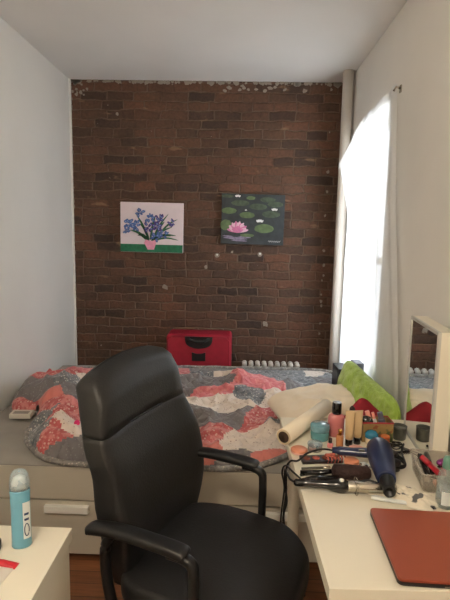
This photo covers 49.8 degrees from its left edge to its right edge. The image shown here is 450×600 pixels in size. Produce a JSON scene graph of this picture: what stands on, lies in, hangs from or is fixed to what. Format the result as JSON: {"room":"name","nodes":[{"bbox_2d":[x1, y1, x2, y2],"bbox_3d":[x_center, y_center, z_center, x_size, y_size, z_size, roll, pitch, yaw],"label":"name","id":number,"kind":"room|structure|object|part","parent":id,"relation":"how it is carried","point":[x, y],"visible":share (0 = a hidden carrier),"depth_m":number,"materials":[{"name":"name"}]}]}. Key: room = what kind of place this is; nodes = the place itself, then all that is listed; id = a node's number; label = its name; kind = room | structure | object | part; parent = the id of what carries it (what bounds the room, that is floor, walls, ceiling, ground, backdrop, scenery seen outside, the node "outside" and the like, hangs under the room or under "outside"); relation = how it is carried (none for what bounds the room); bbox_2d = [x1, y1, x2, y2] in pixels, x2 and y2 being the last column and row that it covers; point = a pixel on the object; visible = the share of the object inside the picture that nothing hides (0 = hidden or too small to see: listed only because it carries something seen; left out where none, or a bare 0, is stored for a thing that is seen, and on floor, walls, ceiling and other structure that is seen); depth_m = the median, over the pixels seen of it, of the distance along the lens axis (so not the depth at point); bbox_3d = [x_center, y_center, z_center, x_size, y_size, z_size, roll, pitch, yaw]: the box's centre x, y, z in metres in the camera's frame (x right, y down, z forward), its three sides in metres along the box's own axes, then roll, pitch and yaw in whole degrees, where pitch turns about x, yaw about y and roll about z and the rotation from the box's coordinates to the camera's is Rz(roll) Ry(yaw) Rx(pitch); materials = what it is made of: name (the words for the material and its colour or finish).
{"room":"bedroom","nodes":[
{"label":"bedroom","id":0,"kind":"room"},
{"bbox_2d":[0,17,74,411],"bbox_3d":[-1.333,-0.001,1.169,0.100,2.628,5.440,1,8,1],"label":"wall","id":1,"kind":"structure","parent":0,"point":[37,294],"depth_m":3.08,"materials":[{"name":"paint"}]},
{"bbox_2d":[68,79,76,364],"bbox_3d":[-1.198,-0.519,3.830,0.012,2.328,0.020,1,8,1],"label":"trim","id":2,"kind":"structure","parent":1,"relation":"attached to","point":[70,103],"depth_m":3.81,"materials":[{"name":"paint"}]},
{"bbox_2d":[69,553,327,599],"bbox_3d":[-0.186,1.377,1.327,2.450,0.100,5.640,1,8,1],"label":"floor","id":3,"kind":"structure","parent":0,"point":[85,573],"depth_m":2.10,"materials":[{"name":"brown wood"}]},
{"bbox_2d":[0,525,71,599],"bbox_3d":[-0.861,1.017,0.844,0.872,0.720,1.005,1,8,1],"label":"drawer unit","id":4,"kind":"object","parent":3,"relation":"on","point":[42,572],"visible":1,"depth_m":1.17,"materials":[{"name":"white laminate"}]},
{"bbox_2d":[0,559,18,584],"bbox_3d":[-0.556,0.621,1.037,0.118,0.020,0.222,2,8,7],"label":"snack packet","id":5,"kind":"object","parent":4,"relation":"on","point":[6,566],"visible":1,"depth_m":1.12,"materials":[{"name":"white plastic"}]},
{"bbox_2d":[9,474,31,548],"bbox_3d":[-0.502,0.510,1.190,0.047,0.203,0.032,-2,8,-18],"label":"can","id":6,"kind":"object","parent":4,"relation":"on","point":[19,493],"visible":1,"depth_m":1.18,"materials":[{"name":"blue metal"}]},
{"bbox_2d":[24,512,29,535],"bbox_3d":[-0.485,0.549,1.187,0.013,0.061,0.003,-6,11,-43],"label":"print","id":7,"kind":"object","parent":6,"relation":"attached to","point":[26,514],"depth_m":1.19},
{"bbox_3d":[-0.444,1.042,0.844,0.022,0.686,0.981,1,8,1],"label":"panel","id":8,"kind":"part","parent":4,"relation":"part of","materials":[{"name":"white laminate"}]},
{"bbox_2d":[0,465,316,561],"bbox_3d":[-0.207,0.868,2.917,2.004,0.430,1.532,1,8,1],"label":"bed","id":9,"kind":"object","parent":3,"relation":"on","point":[62,497],"visible":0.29,"depth_m":2.17,"materials":[{"name":"white wood"}]},
{"bbox_3d":[-0.729,1.032,2.216,0.995,0.257,0.020,1,8,1],"label":"drawer","id":10,"kind":"part","parent":9,"relation":"part of","materials":[{"name":"white wood"}]},
{"bbox_3d":[-0.712,0.940,2.181,0.200,0.034,0.026,1,8,1],"label":"handle","id":11,"kind":"part","parent":9,"relation":"part of","materials":[{"name":"white plastic"}]},
{"bbox_2d":[0,365,288,473],"bbox_3d":[-0.206,0.630,2.899,2.072,0.042,1.520,1,8,1],"label":"mattress","id":12,"kind":"object","parent":9,"relation":"on","point":[13,450],"visible":0.03,"depth_m":2.26,"materials":[{"name":"grey fabric"}]},
{"bbox_2d":[9,410,34,418],"bbox_3d":[-1.080,0.606,2.579,0.110,0.026,0.070,1,8,-3],"label":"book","id":13,"kind":"object","parent":12,"relation":"on","point":[15,414],"visible":1,"depth_m":2.55,"materials":[{"name":"beige paper"}]},
{"bbox_3d":[-1.079,0.596,2.569,0.080,0.002,0.035,1,8,-3],"label":"panel","id":14,"kind":"part","parent":13,"relation":"part of","materials":[{"name":"beige paper"}]},
{"bbox_2d":[9,365,331,471],"bbox_3d":[-0.217,0.536,2.862,2.088,0.239,1.551,1,8,1],"label":"patchwork quilt","id":15,"kind":"object","parent":12,"relation":"on","point":[231,409],"visible":0.44,"depth_m":2.56,"materials":[{"name":"multicoloured fabric"}]},
{"bbox_2d":[267,383,354,418],"bbox_3d":[0.480,0.539,2.470,0.477,0.185,0.344,-1,8,-13],"label":"bed pillow","id":16,"kind":"object","parent":15,"relation":"on","point":[292,403],"visible":0.43,"depth_m":2.42,"materials":[{"name":"beige fabric"}]},
{"bbox_2d":[332,363,343,384],"bbox_3d":[0.752,0.504,3.169,0.073,0.150,0.160,1,8,-1],"label":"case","id":17,"kind":"object","parent":12,"relation":"on","point":[337,367],"visible":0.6,"depth_m":3.16,"materials":[{"name":"plastic"}]},
{"bbox_3d":[0.718,0.503,3.168,0.004,0.120,0.130,1,8,-1],"label":"panel","id":18,"kind":"part","parent":17,"relation":"part of","materials":[{"name":"black plastic"}]},
{"bbox_2d":[351,359,363,370],"bbox_3d":[0.759,0.483,2.812,0.052,0.260,0.100,1,8,-1],"label":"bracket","id":19,"kind":"object","parent":12,"relation":"on","point":[358,362],"visible":0.2,"depth_m":2.75,"materials":[{"name":"white metal"}]},
{"bbox_2d":[344,398,383,417],"bbox_3d":[0.616,0.567,2.152,0.264,0.260,0.086,0,8,-5],"label":"throw cushion","id":20,"kind":"object","parent":12,"relation":"on","point":[363,404],"visible":0.09,"depth_m":2.14,"materials":[{"name":"red fabric"}]},
{"bbox_2d":[337,360,400,419],"bbox_3d":[0.685,0.576,2.419,0.169,0.428,0.685,0,8,-9],"label":"plush pillow","id":21,"kind":"object","parent":12,"relation":"on","point":[352,377],"visible":0.34,"depth_m":2.33,"materials":[{"name":"green fabric"}]},
{"bbox_3d":[-0.206,0.867,2.928,2.004,0.430,1.510,1,8,1],"label":"frame","id":22,"kind":"part","parent":9,"relation":"part of","materials":[{"name":"white wood"}]},
{"bbox_3d":[0.271,1.056,2.191,0.995,0.257,0.020,1,8,1],"label":"drawer","id":23,"kind":"part","parent":9,"relation":"part of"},
{"bbox_3d":[0.273,0.963,2.156,0.200,0.034,0.026,1,8,1],"label":"handle","id":24,"kind":"part","parent":9,"relation":"part of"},
{"bbox_2d":[76,345,309,599],"bbox_3d":[-0.054,0.739,1.545,0.692,1.110,0.612,5,9,23],"label":"office chair","id":25,"kind":"object","parent":3,"relation":"on","point":[145,453],"visible":1,"depth_m":1.48,"materials":[{"name":"black leather"}]},
{"bbox_3d":[-0.239,0.642,1.306,0.316,0.044,0.052,5,9,23],"label":"armrest","id":26,"kind":"part","parent":25,"relation":"part of","materials":[{"name":"black plastic"}]},
{"bbox_3d":[-0.250,0.597,1.636,0.163,0.478,0.545,5,9,23],"label":"backrest","id":27,"kind":"part","parent":25,"relation":"part of","materials":[{"name":"black leather"}]},
{"bbox_3d":[-0.016,0.842,1.528,0.526,0.124,0.524,5,9,23],"label":"seat","id":28,"kind":"part","parent":25,"relation":"part of","materials":[{"name":"black leather"}]},
{"bbox_3d":[-0.024,0.579,1.793,0.316,0.044,0.052,5,9,23],"label":"armrest","id":29,"kind":"part","parent":25,"relation":"part of","materials":[{"name":"black plastic"}]},
{"bbox_2d":[167,329,231,365],"bbox_3d":[-0.203,0.613,3.817,0.500,0.728,0.271,1,8,1],"label":"suitcase","id":30,"kind":"object","parent":3,"relation":"on","point":[186,346],"visible":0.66,"depth_m":3.70,"materials":[{"name":"red plastic"}]},
{"bbox_3d":[-0.200,0.304,3.659,0.166,0.036,0.044,1,8,1],"label":"carry handle","id":31,"kind":"part","parent":30,"relation":"part of","materials":[{"name":"black plastic"}]},
{"bbox_2d":[242,360,299,367],"bbox_3d":[0.356,0.719,3.877,0.461,0.464,0.114,1,8,1],"label":"radiator","id":32,"kind":"object","parent":3,"relation":"on","point":[244,362],"visible":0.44,"depth_m":3.81,"materials":[{"name":"white metal"}]},
{"bbox_2d":[328,69,354,369],"bbox_3d":[0.835,-0.288,3.547,0.136,2.628,0.136,1,8,1],"label":"pipe","id":33,"kind":"object","parent":3,"relation":"on","point":[348,74],"visible":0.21,"depth_m":3.49,"materials":[{"name":"paint"}]},
{"bbox_2d":[280,417,449,599],"bbox_3d":[0.506,0.932,1.610,0.565,0.730,1.000,1,8,0],"label":"desk","id":34,"kind":"object","parent":3,"relation":"on","point":[352,560],"visible":0.44,"depth_m":1.29,"materials":[{"name":"white laminate"}]},
{"bbox_3d":[0.285,0.888,2.029,0.068,0.694,0.068,1,8,0],"label":"leg","id":35,"kind":"part","parent":34,"relation":"part of","materials":[{"name":"white laminate"}]},
{"bbox_2d":[291,445,307,455],"bbox_3d":[0.264,0.535,1.728,0.060,0.016,0.060,1,8,1],"label":"makeup compact","id":36,"kind":"object","parent":34,"relation":"on","point":[298,450],"visible":0.91,"depth_m":1.72,"materials":[{"name":"plastic"}]},
{"bbox_2d":[277,399,331,444],"bbox_3d":[0.326,0.479,1.930,0.060,0.071,0.379,7,10,36],"label":"paper roll","id":37,"kind":"object","parent":34,"relation":"on","point":[298,426],"visible":0.98,"depth_m":1.86,"materials":[{"name":"paper"}]},
{"bbox_2d":[280,464,338,522],"bbox_3d":[0.257,0.895,1.736,0.156,0.754,0.372,1,8,-4],"label":"iron","id":38,"kind":"object","parent":34,"relation":"on","point":[317,477],"visible":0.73,"depth_m":1.52,"materials":[{"name":"black rubber"}]},
{"bbox_3d":[0.235,0.893,1.748,0.080,0.754,0.379,3,8,12],"label":"power cord","id":39,"kind":"part","parent":38,"relation":"part of","materials":[{"name":"black rubber"}]},
{"bbox_3d":[0.297,0.557,1.513,0.116,0.017,0.020,1,8,-4],"label":"plate arm","id":40,"kind":"part","parent":38,"relation":"part of"},
{"bbox_2d":[309,444,320,451],"bbox_3d":[0.324,0.524,1.745,0.056,0.035,0.056,1,8,1],"label":"jar","id":41,"kind":"object","parent":34,"relation":"on","point":[312,446],"visible":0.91,"depth_m":1.74,"materials":[{"name":"grey"}]},
{"bbox_2d":[301,466,330,469],"bbox_3d":[0.303,0.556,1.606,0.101,0.009,0.009,0,8,-7],"label":"pencil","id":42,"kind":"object","parent":34,"relation":"on","point":[318,467],"visible":0.98,"depth_m":1.60,"materials":[{"name":"metal"}]},
{"bbox_2d":[310,420,329,441],"bbox_3d":[0.360,0.498,1.841,0.074,0.061,0.074,1,8,1],"label":"jar","id":43,"kind":"object","parent":34,"relation":"on","point":[319,429],"visible":1,"depth_m":1.81,"materials":[{"name":"teal plastic"}]},
{"bbox_3d":[0.360,0.480,1.839,0.074,0.025,0.074,1,8,1],"label":"lid","id":44,"kind":"part","parent":43,"relation":"part of","materials":[{"name":"teal plastic"}]},
{"bbox_2d":[299,455,342,463],"bbox_3d":[0.330,0.546,1.667,0.140,0.012,0.050,0,8,-5],"label":"palette","id":45,"kind":"object","parent":34,"relation":"on","point":[308,459],"visible":0.72,"depth_m":1.65},
{"bbox_2d":[327,438,332,447],"bbox_3d":[0.385,0.522,1.773,0.022,0.034,0.022,1,8,1],"label":"nail polish","id":46,"kind":"object","parent":34,"relation":"on","point":[329,444],"visible":0.96,"depth_m":1.77,"materials":[{"name":"pink glass"}]},
{"bbox_2d":[324,453,345,463],"bbox_3d":[0.374,0.532,1.643,0.070,0.031,0.041,0,8,-10],"label":"hair claw","id":47,"kind":"object","parent":34,"relation":"on","point":[327,455],"visible":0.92,"depth_m":1.63,"materials":[{"name":"plastic"}]},
{"bbox_2d":[300,464,370,479],"bbox_3d":[0.351,0.546,1.546,0.221,0.047,0.047,2,8,5],"label":"brush","id":48,"kind":"object","parent":34,"relation":"on","point":[346,471],"visible":0.91,"depth_m":1.52,"materials":[{"name":"black plastic"}]},
{"bbox_3d":[0.292,0.550,1.553,0.101,0.028,0.018,2,8,7],"label":"handle","id":49,"kind":"part","parent":48,"relation":"part of","materials":[{"name":"black plastic"}]},
{"bbox_2d":[328,401,344,436],"bbox_3d":[0.429,0.458,1.869,0.064,0.135,0.045,1,8,1],"label":"lotion bottle","id":50,"kind":"object","parent":34,"relation":"on","point":[336,420],"visible":0.92,"depth_m":1.85,"materials":[{"name":"pink plastic"}]},
{"bbox_2d":[282,437,395,523],"bbox_3d":[0.381,0.867,1.680,0.468,0.824,0.255,8,10,40],"label":"hair dryer","id":51,"kind":"object","parent":34,"relation":"on","point":[379,453],"visible":0.91,"depth_m":1.55,"materials":[{"name":"blue plastic"}]},
{"bbox_3d":[0.253,0.874,1.793,0.154,0.774,0.244,-1,8,-17],"label":"power cord","id":52,"kind":"part","parent":51,"relation":"part of","materials":[{"name":"black rubber"}]},
{"bbox_3d":[0.434,0.509,1.633,0.143,0.040,0.040,3,8,13],"label":"handle","id":53,"kind":"part","parent":51,"relation":"part of","materials":[{"name":"blue plastic"}]},
{"bbox_2d":[336,429,343,446],"bbox_3d":[0.420,0.505,1.775,0.027,0.068,0.027,1,8,1],"label":"bottle","id":54,"kind":"object","parent":34,"relation":"on","point":[339,437],"visible":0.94,"depth_m":1.77,"materials":[{"name":"orange glass"}]},
{"bbox_2d":[284,468,396,596],"bbox_3d":[0.293,0.888,1.679,0.283,0.778,0.523,-2,8,-19],"label":"iron","id":55,"kind":"object","parent":34,"relation":"on","point":[338,485],"visible":0.88,"depth_m":1.45,"materials":[{"name":"metal"}]},
{"bbox_3d":[0.242,0.890,1.758,0.070,0.749,0.466,4,8,17],"label":"power cord","id":56,"kind":"part","parent":55,"relation":"part of","materials":[{"name":"black rubber"}]},
{"bbox_3d":[0.291,0.558,1.465,0.165,0.044,0.046,1,8,1],"label":"handle","id":57,"kind":"part","parent":55,"relation":"part of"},
{"bbox_2d":[345,410,354,446],"bbox_3d":[0.458,0.471,1.784,0.031,0.134,0.031,-6,11,-43],"label":"tube","id":58,"kind":"object","parent":34,"relation":"on","point":[350,415],"visible":0.95,"depth_m":1.77,"materials":[{"name":"beige plastic"}]},
{"bbox_2d":[344,456,358,464],"bbox_3d":[0.420,0.545,1.614,0.049,0.032,0.049,1,8,1],"label":"pot","id":59,"kind":"object","parent":34,"relation":"on","point":[347,460],"visible":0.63,"depth_m":1.60,"materials":[{"name":"orange plastic"}]},
{"bbox_2d":[353,410,362,444],"bbox_3d":[0.494,0.472,1.804,0.031,0.128,0.031,7,10,35],"label":"tube","id":60,"kind":"object","parent":34,"relation":"on","point":[358,413],"visible":0.94,"depth_m":1.79,"materials":[{"name":"beige plastic"}]},
{"bbox_2d":[359,462,370,467],"bbox_3d":[0.465,0.551,1.623,0.045,0.020,0.030,1,8,1],"label":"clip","id":61,"kind":"object","parent":34,"relation":"on","point":[361,463],"visible":0.7,"depth_m":1.62,"materials":[{"name":"metal"}]},
{"bbox_2d":[365,429,377,443],"bbox_3d":[0.546,0.510,1.807,0.049,0.053,0.049,1,8,1],"label":"jar","id":62,"kind":"object","parent":34,"relation":"on","point":[369,434],"visible":0.72,"depth_m":1.79,"materials":[{"name":"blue plastic"}]},
{"bbox_3d":[0.546,0.498,1.806,0.049,0.027,0.049,1,8,1],"label":"lid","id":63,"kind":"part","parent":62,"relation":"part of","materials":[{"name":"blue plastic"}]},
{"bbox_2d":[361,415,393,442],"bbox_3d":[0.573,0.492,1.854,0.120,0.078,0.076,1,8,0],"label":"printed box","id":64,"kind":"object","parent":34,"relation":"on","point":[387,428],"visible":0.6,"depth_m":1.82,"materials":[{"name":"yellow cardboard"}]},
{"bbox_2d":[363,416,372,421],"bbox_3d":[0.538,0.465,1.844,0.050,0.050,0.026,3,8,11],"label":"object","id":65,"kind":"object","parent":64,"relation":"in","point":[365,418],"visible":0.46,"depth_m":1.84,"materials":[{"name":"black plastic"}]},
{"bbox_2d":[371,412,376,421],"bbox_3d":[0.576,0.474,1.852,0.038,0.093,0.016,3,8,16],"label":"tube","id":66,"kind":"object","parent":64,"relation":"in","point":[372,413],"visible":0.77,"depth_m":1.84,"materials":[{"name":"pink plastic"}]},
{"bbox_2d":[377,411,384,422],"bbox_3d":[0.602,0.474,1.854,0.043,0.096,0.020,1,8,2],"label":"pack","id":67,"kind":"object","parent":64,"relation":"in","point":[380,414],"visible":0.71,"depth_m":1.85},
{"bbox_2d":[381,434,389,442],"bbox_3d":[0.594,0.520,1.797,0.033,0.038,0.033,1,8,1],"label":"pot","id":68,"kind":"object","parent":34,"relation":"on","point":[385,436],"visible":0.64,"depth_m":1.79,"materials":[{"name":"orange plastic"}]},
{"bbox_3d":[0.594,0.507,1.795,0.033,0.010,0.033,1,8,1],"label":"lid","id":69,"kind":"part","parent":68,"relation":"part of","materials":[{"name":"orange plastic"}]},
{"bbox_2d":[371,495,406,504],"bbox_3d":[0.504,0.584,1.412,0.150,0.012,0.030,3,8,16],"label":"comb","id":70,"kind":"object","parent":34,"relation":"on","point":[374,497],"visible":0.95,"depth_m":1.41,"materials":[{"name":"white plastic"}]},
{"bbox_2d":[390,441,402,449],"bbox_3d":[0.594,0.526,1.764,0.115,0.032,0.028,0,8,-7],"label":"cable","id":71,"kind":"object","parent":34,"relation":"on","point":[392,445],"visible":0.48,"depth_m":1.76,"materials":[{"name":"black plastic"}]},
{"bbox_2d":[359,479,433,509],"bbox_3d":[0.497,0.570,1.444,0.239,0.031,0.012,7,10,36],"label":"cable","id":72,"kind":"object","parent":34,"relation":"on","point":[364,480],"visible":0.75,"depth_m":1.48,"materials":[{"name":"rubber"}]},
{"bbox_2d":[395,458,400,471],"bbox_3d":[0.563,0.547,1.610,0.039,0.035,0.039,1,8,1],"label":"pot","id":73,"kind":"object","parent":34,"relation":"on","point":[397,461],"visible":0.47,"depth_m":1.59,"materials":[{"name":"black plastic"}]},
{"bbox_3d":[0.563,0.537,1.609,0.039,0.015,0.039,1,8,1],"label":"lid","id":74,"kind":"part","parent":73,"relation":"part of","materials":[{"name":"black plastic"}]},
{"bbox_2d":[393,423,407,440],"bbox_3d":[0.667,0.506,1.859,0.057,0.052,0.057,1,8,1],"label":"candle cup","id":75,"kind":"object","parent":34,"relation":"on","point":[400,430],"visible":0.89,"depth_m":1.84,"materials":[{"name":"grey glass"}]},
{"bbox_2d":[397,443,406,468],"bbox_3d":[0.598,0.539,1.706,0.072,0.024,0.225,4,8,18],"label":"coiled cable","id":76,"kind":"object","parent":34,"relation":"on","point":[402,459],"visible":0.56,"depth_m":1.66,"materials":[{"name":"black rubber"}]},
{"bbox_2d":[396,450,409,454],"bbox_3d":[0.608,0.544,1.723,0.110,0.006,0.023,0,8,-10],"label":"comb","id":77,"kind":"object","parent":34,"relation":"on","point":[404,451],"visible":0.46,"depth_m":1.73,"materials":[{"name":"black plastic"}]},
{"bbox_2d":[366,479,440,510],"bbox_3d":[0.528,0.569,1.447,0.210,0.029,0.113,7,10,35],"label":"tissue","id":78,"kind":"object","parent":34,"relation":"on","point":[415,499],"visible":0.7,"depth_m":1.41,"materials":[{"name":"white paper"}]},
{"bbox_2d":[391,441,418,454],"bbox_3d":[0.653,0.541,1.766,0.054,0.006,0.122,-5,10,-36],"label":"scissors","id":79,"kind":"object","parent":34,"relation":"on","point":[404,448],"visible":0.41,"depth_m":1.76,"materials":[{"name":"silver metal"}]},
{"bbox_2d":[370,508,449,588],"bbox_3d":[0.574,0.612,1.204,0.360,0.016,0.286,2,8,4],"label":"laptop","id":80,"kind":"object","parent":34,"relation":"on","point":[415,543],"visible":1,"depth_m":1.20,"materials":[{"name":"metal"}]},
{"bbox_2d":[403,316,449,467],"bbox_3d":[0.735,0.314,1.762,0.059,0.463,0.336,2,8,6],"label":"mirror","id":81,"kind":"object","parent":34,"relation":"on","point":[427,396],"visible":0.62,"depth_m":1.67,"materials":[{"name":"white laminate"}]},
{"bbox_2d":[441,455,449,505],"bbox_3d":[0.635,0.520,1.392,0.051,0.152,0.052,1,8,1],"label":"spray bottle","id":82,"kind":"object","parent":34,"relation":"on","point":[445,499],"visible":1,"depth_m":1.38,"materials":[{"name":"grey"}]},
{"bbox_3d":[0.670,0.545,1.541,0.132,0.063,0.186,2,8,8],"label":"storage box","id":83,"kind":"object","parent":34,"relation":"on","visible":0},
{"bbox_2d":[417,453,429,476],"bbox_3d":[0.650,0.540,1.586,0.017,0.047,0.084,1,8,1],"label":"tube","id":84,"kind":"object","parent":83,"relation":"in","point":[423,465],"visible":0.76,"depth_m":1.57,"materials":[{"name":"black plastic"}]},
{"bbox_2d":[424,451,434,473],"bbox_3d":[0.670,0.534,1.590,0.016,0.048,0.078,2,8,4],"label":"tube","id":85,"kind":"object","parent":83,"relation":"in","point":[426,454],"visible":0.58,"depth_m":1.60,"materials":[{"name":"grey plastic"}]},
{"bbox_2d":[420,455,440,477],"bbox_3d":[0.659,0.531,1.549,0.018,0.046,0.085,-3,9,-28],"label":"tube","id":86,"kind":"object","parent":83,"relation":"in","point":[423,458],"visible":0.94,"depth_m":1.54,"materials":[{"name":"red plastic"}]},
{"bbox_2d":[428,473,443,492],"bbox_3d":[0.650,0.563,1.493,0.018,0.024,0.081,1,8,0],"label":"tube","id":87,"kind":"object","parent":83,"relation":"in","point":[431,476],"visible":0.98,"depth_m":1.48,"materials":[{"name":"plastic"}]},
{"bbox_2d":[436,458,442,467],"bbox_3d":[0.695,0.514,1.536,0.059,0.026,0.033,-2,8,-21],"label":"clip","id":88,"kind":"object","parent":83,"relation":"in","point":[439,462],"visible":0.52,"depth_m":1.52,"materials":[{"name":"purple plastic"}]},
{"bbox_2d":[441,467,445,484],"bbox_3d":[0.683,0.546,1.515,0.016,0.031,0.076,4,9,22],"label":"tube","id":89,"kind":"object","parent":83,"relation":"in","point":[443,471],"visible":0.77,"depth_m":1.50,"materials":[{"name":"clear plastic"}]},
{"bbox_2d":[0,0,406,82],"bbox_3d":[-0.132,-1.324,0.952,2.450,0.100,5.640,1,8,1],"label":"ceiling","id":90,"kind":"structure","parent":0,"point":[176,40],"depth_m":2.81,"materials":[{"name":"paint"}]},
{"bbox_2d":[71,80,342,369],"bbox_3d":[-0.081,-0.353,3.882,2.450,2.628,0.100,1,8,1],"label":"wall","id":91,"kind":"structure","parent":0,"point":[193,144],"depth_m":3.79,"materials":[{"name":"brick"}]},
{"bbox_2d":[120,202,183,252],"bbox_3d":[-0.571,-0.566,3.791,0.490,0.385,0.047,2,8,1],"label":"flower painting","id":92,"kind":"object","parent":91,"relation":"attached to","point":[145,226],"visible":1,"depth_m":3.78,"materials":[{"name":"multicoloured fabric"}]},
{"bbox_2d":[71,79,342,334],"bbox_3d":[-0.177,-0.647,3.792,2.076,2.068,0.008,1,8,1],"label":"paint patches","id":93,"kind":"structure","parent":91,"relation":"attached to","point":[76,81],"depth_m":3.66,"materials":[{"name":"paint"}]},
{"bbox_2d":[220,193,284,245],"bbox_3d":[0.212,-0.624,3.760,0.491,0.385,0.050,2,8,1],"label":"painting","id":94,"kind":"object","parent":91,"relation":"attached to","point":[252,219],"visible":1,"depth_m":3.75,"materials":[{"name":"paint"}]},
{"bbox_2d":[339,0,449,455],"bbox_3d":[0.915,0.051,1.112,0.200,2.628,5.440,1,8,1],"label":"wall","id":95,"kind":"structure","parent":0,"point":[413,52],"depth_m":2.16,"materials":[{"name":"paint"}]},
{"bbox_2d":[338,84,401,401],"bbox_3d":[0.805,-0.268,2.744,0.112,1.687,1.353,1,8,-1],"label":"sheer curtain","id":96,"kind":"object","parent":95,"relation":"hanging from","point":[369,321],"visible":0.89,"depth_m":2.72,"materials":[{"name":"fabric"}]}
]}

